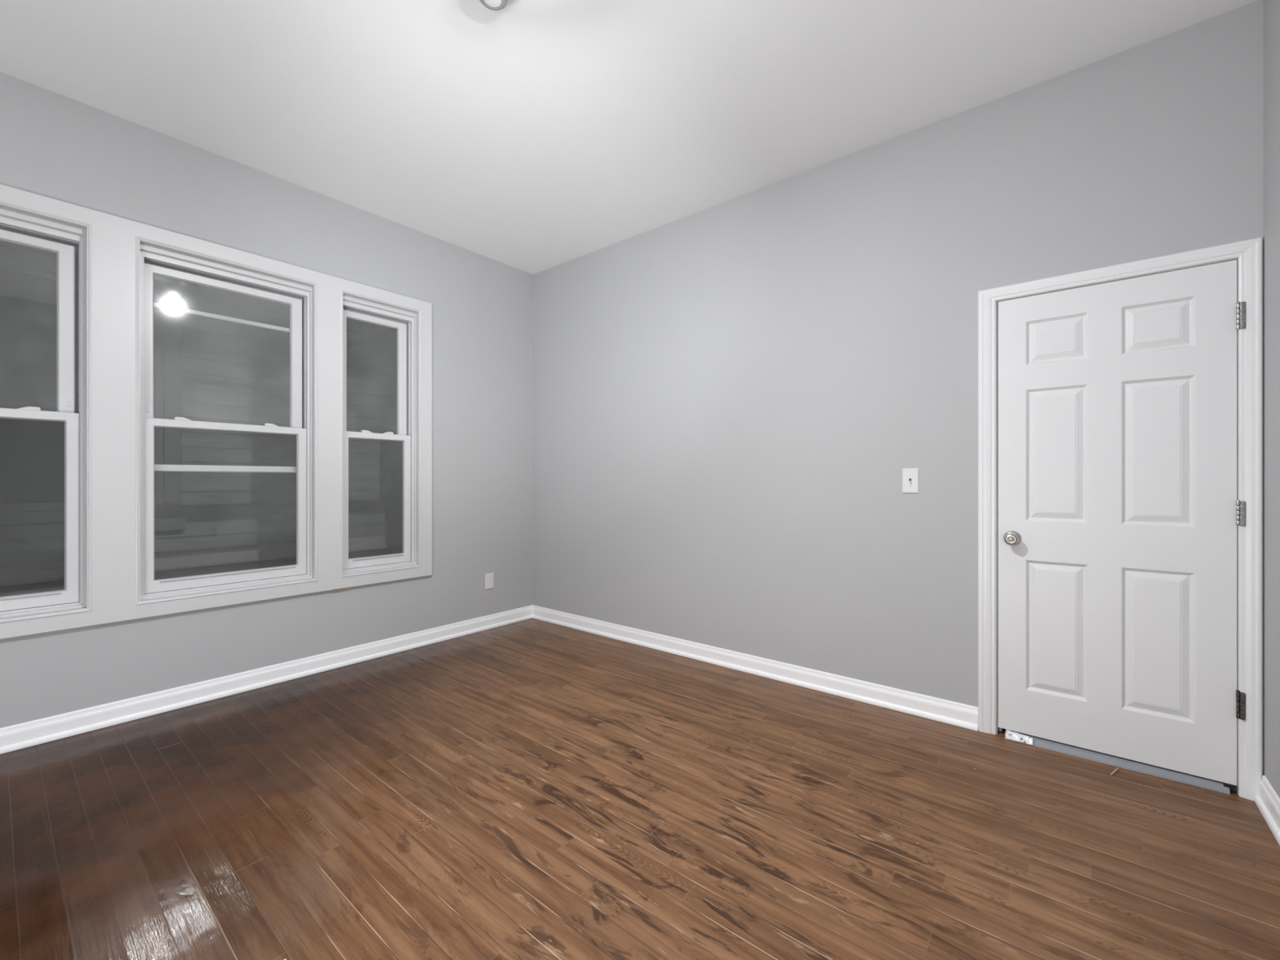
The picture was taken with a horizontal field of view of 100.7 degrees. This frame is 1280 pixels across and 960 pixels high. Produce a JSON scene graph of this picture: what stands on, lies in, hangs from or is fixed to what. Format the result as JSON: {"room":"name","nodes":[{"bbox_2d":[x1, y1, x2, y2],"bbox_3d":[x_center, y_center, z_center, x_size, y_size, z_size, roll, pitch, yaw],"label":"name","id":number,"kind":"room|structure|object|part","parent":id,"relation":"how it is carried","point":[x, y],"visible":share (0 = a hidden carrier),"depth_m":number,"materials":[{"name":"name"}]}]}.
{"room":"empty bedroom","nodes":[
{"label":"empty bedroom","id":0,"kind":"room"},
{"bbox_2d":[0,71,533,728],"bbox_3d":[-2.328,-0.295,2.970,0.160,2.950,4.490,0,0,39],"label":"wall","id":1,"kind":"structure","parent":0,"point":[54,145],"depth_m":3.23,"materials":[{"name":"grey paint"}]},
{"bbox_2d":[0,200,91,623],"bbox_3d":[-2.817,-0.293,2.344,0.188,1.821,0.535,0,0,39],"label":"window","id":2,"kind":"structure","parent":1,"relation":"in","point":[71,241],"depth_m":2.49,"materials":[{"name":"white paint"}]},
{"bbox_3d":[-2.798,0.523,2.334,0.013,0.011,0.340,0,0,39],"label":"lift rail","id":3,"kind":"part","parent":2,"relation":"part of","materials":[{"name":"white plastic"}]},
{"bbox_3d":[-2.847,-0.698,2.367,0.030,0.832,0.446,0,0,39],"label":"sash","id":4,"kind":"part","parent":2,"relation":"part of","materials":[{"name":"white plastic"}]},
{"bbox_3d":[-2.882,-0.293,2.397,0.020,1.788,0.503,0,0,39],"label":"storm frame","id":5,"kind":"part","parent":2,"relation":"part of","materials":[{"name":"white metal"}]},
{"bbox_3d":[-2.814,0.131,2.347,0.030,0.894,0.460,0,0,39],"label":"sash","id":6,"kind":"part","parent":2,"relation":"part of","materials":[{"name":"white plastic"}]},
{"bbox_2d":[0,183,431,639],"bbox_3d":[-2.249,-0.294,2.919,0.026,1.962,2.352,0,0,39],"label":"trim","id":7,"kind":"structure","parent":1,"relation":"attached to","point":[113,237],"depth_m":2.60,"materials":[{"name":"white paint"}]},
{"bbox_2d":[135,235,317,604],"bbox_3d":[-2.297,-0.293,2.983,0.188,1.821,0.812,0,0,39],"label":"window","id":8,"kind":"structure","parent":1,"relation":"in","point":[156,258],"depth_m":2.93,"materials":[{"name":"white paint"}]},
{"bbox_3d":[-2.360,-0.923,3.037,0.018,0.022,0.727,0,0,39],"label":"storm rail","id":9,"kind":"part","parent":8,"relation":"part of","materials":[{"name":"white metal"}]},
{"bbox_3d":[-2.327,-0.698,3.005,0.030,0.832,0.723,0,0,39],"label":"sash","id":10,"kind":"part","parent":8,"relation":"part of","materials":[{"name":"white plastic"}]},
{"bbox_3d":[-2.361,-0.293,3.035,0.020,1.788,0.780,0,0,39],"label":"storm frame","id":11,"kind":"part","parent":8,"relation":"part of","materials":[{"name":"white metal"}]},
{"bbox_3d":[-2.360,-0.064,3.037,0.018,0.036,0.727,0,0,39],"label":"storm rail","id":12,"kind":"part","parent":8,"relation":"part of","materials":[{"name":"white metal"}]},
{"bbox_3d":[-2.294,0.131,2.985,0.030,0.894,0.738,0,0,39],"label":"sash","id":13,"kind":"part","parent":8,"relation":"part of","materials":[{"name":"white plastic"}]},
{"bbox_3d":[-2.278,0.523,2.972,0.013,0.011,0.618,0,0,39],"label":"lift rail","id":14,"kind":"part","parent":8,"relation":"part of","materials":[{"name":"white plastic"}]},
{"bbox_2d":[0,604,533,754],"bbox_3d":[-2.256,1.128,2.912,0.026,0.105,4.250,0,0,39],"label":"baseboard","id":15,"kind":"structure","parent":1,"relation":"attached to","point":[21,735],"depth_m":2.89,"materials":[{"name":"white paint"}]},
{"bbox_2d":[340,288,421,577],"bbox_3d":[-1.789,-0.293,3.606,0.188,1.821,0.533,0,0,39],"label":"window","id":16,"kind":"structure","parent":1,"relation":"in","point":[406,320],"depth_m":3.75,"materials":[{"name":"white paint"}]},
{"bbox_3d":[-1.819,-0.698,3.629,0.030,0.832,0.444,0,0,39],"label":"sash","id":17,"kind":"part","parent":16,"relation":"part of","materials":[{"name":"white plastic"}]},
{"bbox_3d":[-1.853,-0.293,3.659,0.020,1.788,0.501,0,0,39],"label":"storm frame","id":18,"kind":"part","parent":16,"relation":"part of","materials":[{"name":"white metal"}]},
{"bbox_3d":[-1.786,0.131,3.609,0.030,0.894,0.458,0,0,39],"label":"sash","id":19,"kind":"part","parent":16,"relation":"part of","materials":[{"name":"white plastic"}]},
{"bbox_3d":[-1.770,0.523,3.596,0.013,0.011,0.338,0,0,39],"label":"lift rail","id":20,"kind":"part","parent":16,"relation":"part of","materials":[{"name":"white plastic"}]},
{"bbox_2d":[484,573,493,589],"bbox_3d":[-1.197,0.805,4.223,0.010,0.122,0.077,0,0,39],"label":"wall plate","id":21,"kind":"object","parent":1,"relation":"attached to","point":[489,578],"visible":1,"depth_m":4.22,"materials":[{"name":"white plastic"}]},
{"bbox_2d":[0,0,1257,274],"bbox_3d":[-0.675,-1.830,1.623,4.425,0.120,4.490,0,0,39],"label":"ceiling","id":22,"kind":"structure","parent":0,"point":[531,136],"depth_m":2.35,"materials":[{"name":"white paint"}]},
{"bbox_2d":[479,0,507,10],"bbox_3d":[-0.512,-1.718,1.843,0.104,0.105,0.104,0,0,39],"label":"ceiling fitting","id":23,"kind":"object","parent":22,"relation":"attached to","point":[495,5],"visible":1,"depth_m":1.86,"materials":[{"name":"white glass"}]},
{"bbox_2d":[0,617,1279,959],"bbox_3d":[-0.675,1.240,1.623,4.425,0.120,4.490,0,0,39],"label":"floor","id":24,"kind":"structure","parent":0,"point":[531,788],"depth_m":1.77,"materials":[{"name":"brown wood"}]},
{"bbox_2d":[1110,768,1119,775],"bbox_3d":[1.916,1.176,2.141,0.087,0.006,0.006,0,0,-32],"label":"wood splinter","id":25,"kind":"object","parent":24,"relation":"on","point":[1117,769],"visible":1,"depth_m":2.13,"materials":[{"name":"beige wood"}]},
{"bbox_2d":[533,0,1263,775],"bbox_3d":[0.768,-0.295,3.266,4.265,2.950,0.120,0,0,39],"label":"wall","id":26,"kind":"structure","parent":0,"point":[732,398],"depth_m":2.89,"materials":[{"name":"grey paint"}]},
{"bbox_2d":[532,604,977,731],"bbox_3d":[0.331,1.128,3.528,3.257,0.105,0.026,0,0,39],"label":"baseboard","id":27,"kind":"structure","parent":26,"relation":"attached to","point":[965,716],"depth_m":3.10,"materials":[{"name":"white paint"}]},
{"bbox_2d":[902,468,918,493],"bbox_3d":[1.369,0.004,2.688,0.075,0.124,0.016,0,0,39],"label":"light switch","id":28,"kind":"object","parent":26,"relation":"attached to","point":[909,476],"visible":1,"depth_m":2.69,"materials":[{"name":"white plastic"}]},
{"bbox_2d":[977,236,1262,800],"bbox_3d":[1.959,0.145,2.248,0.884,2.070,0.183,0,0,39],"label":"door","id":29,"kind":"structure","parent":26,"relation":"in","point":[1120,406],"depth_m":2.19,"materials":[{"name":"white paint"}]},
{"bbox_3d":[1.682,0.267,2.401,0.067,0.067,0.062,0,0,39],"label":"knob","id":30,"kind":"part","parent":29,"relation":"part of","materials":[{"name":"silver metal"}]},
{"bbox_2d":[1263,0,1279,797],"bbox_3d":[0.956,-0.295,0.217,0.120,2.950,4.370,0,0,39],"label":"wall","id":31,"kind":"structure","parent":0,"point":[1271,7],"depth_m":1.87,"materials":[{"name":"grey paint"}]},
{"bbox_2d":[1253,775,1279,845],"bbox_3d":[0.931,1.128,0.301,0.026,0.105,4.229,0,0,39],"label":"baseboard","id":32,"kind":"structure","parent":31,"relation":"attached to","point":[1268,802],"depth_m":1.83,"materials":[{"name":"white paint"}]},
{"label":"outside","id":33,"kind":"structure","parent":0,"visible":0},
{"bbox_2d":[0,240,402,596],"bbox_3d":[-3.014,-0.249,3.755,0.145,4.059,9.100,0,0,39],"label":"window glass","id":34,"kind":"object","parent":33,"point":[206,369],"visible":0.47,"depth_m":3.70,"materials":[{"name":"clear glass"}]},
{"bbox_3d":[-3.413,-0.530,3.252,0.011,1.340,0.675,0,0,39],"label":"pane","id":35,"kind":"part","parent":34,"relation":"part of","materials":[{"name":"grey glass"}]},
{"bbox_3d":[-3.404,-0.530,3.244,0.045,1.580,0.915,0,0,39],"label":"window casing","id":36,"kind":"part","parent":34,"relation":"part of","materials":[{"name":"white wood"}]},
{"bbox_3d":[-3.400,0.295,3.226,0.075,0.080,0.972,0,0,39],"label":"window sill","id":37,"kind":"part","parent":34,"relation":"part of","materials":[{"name":"white wood"}]}
]}

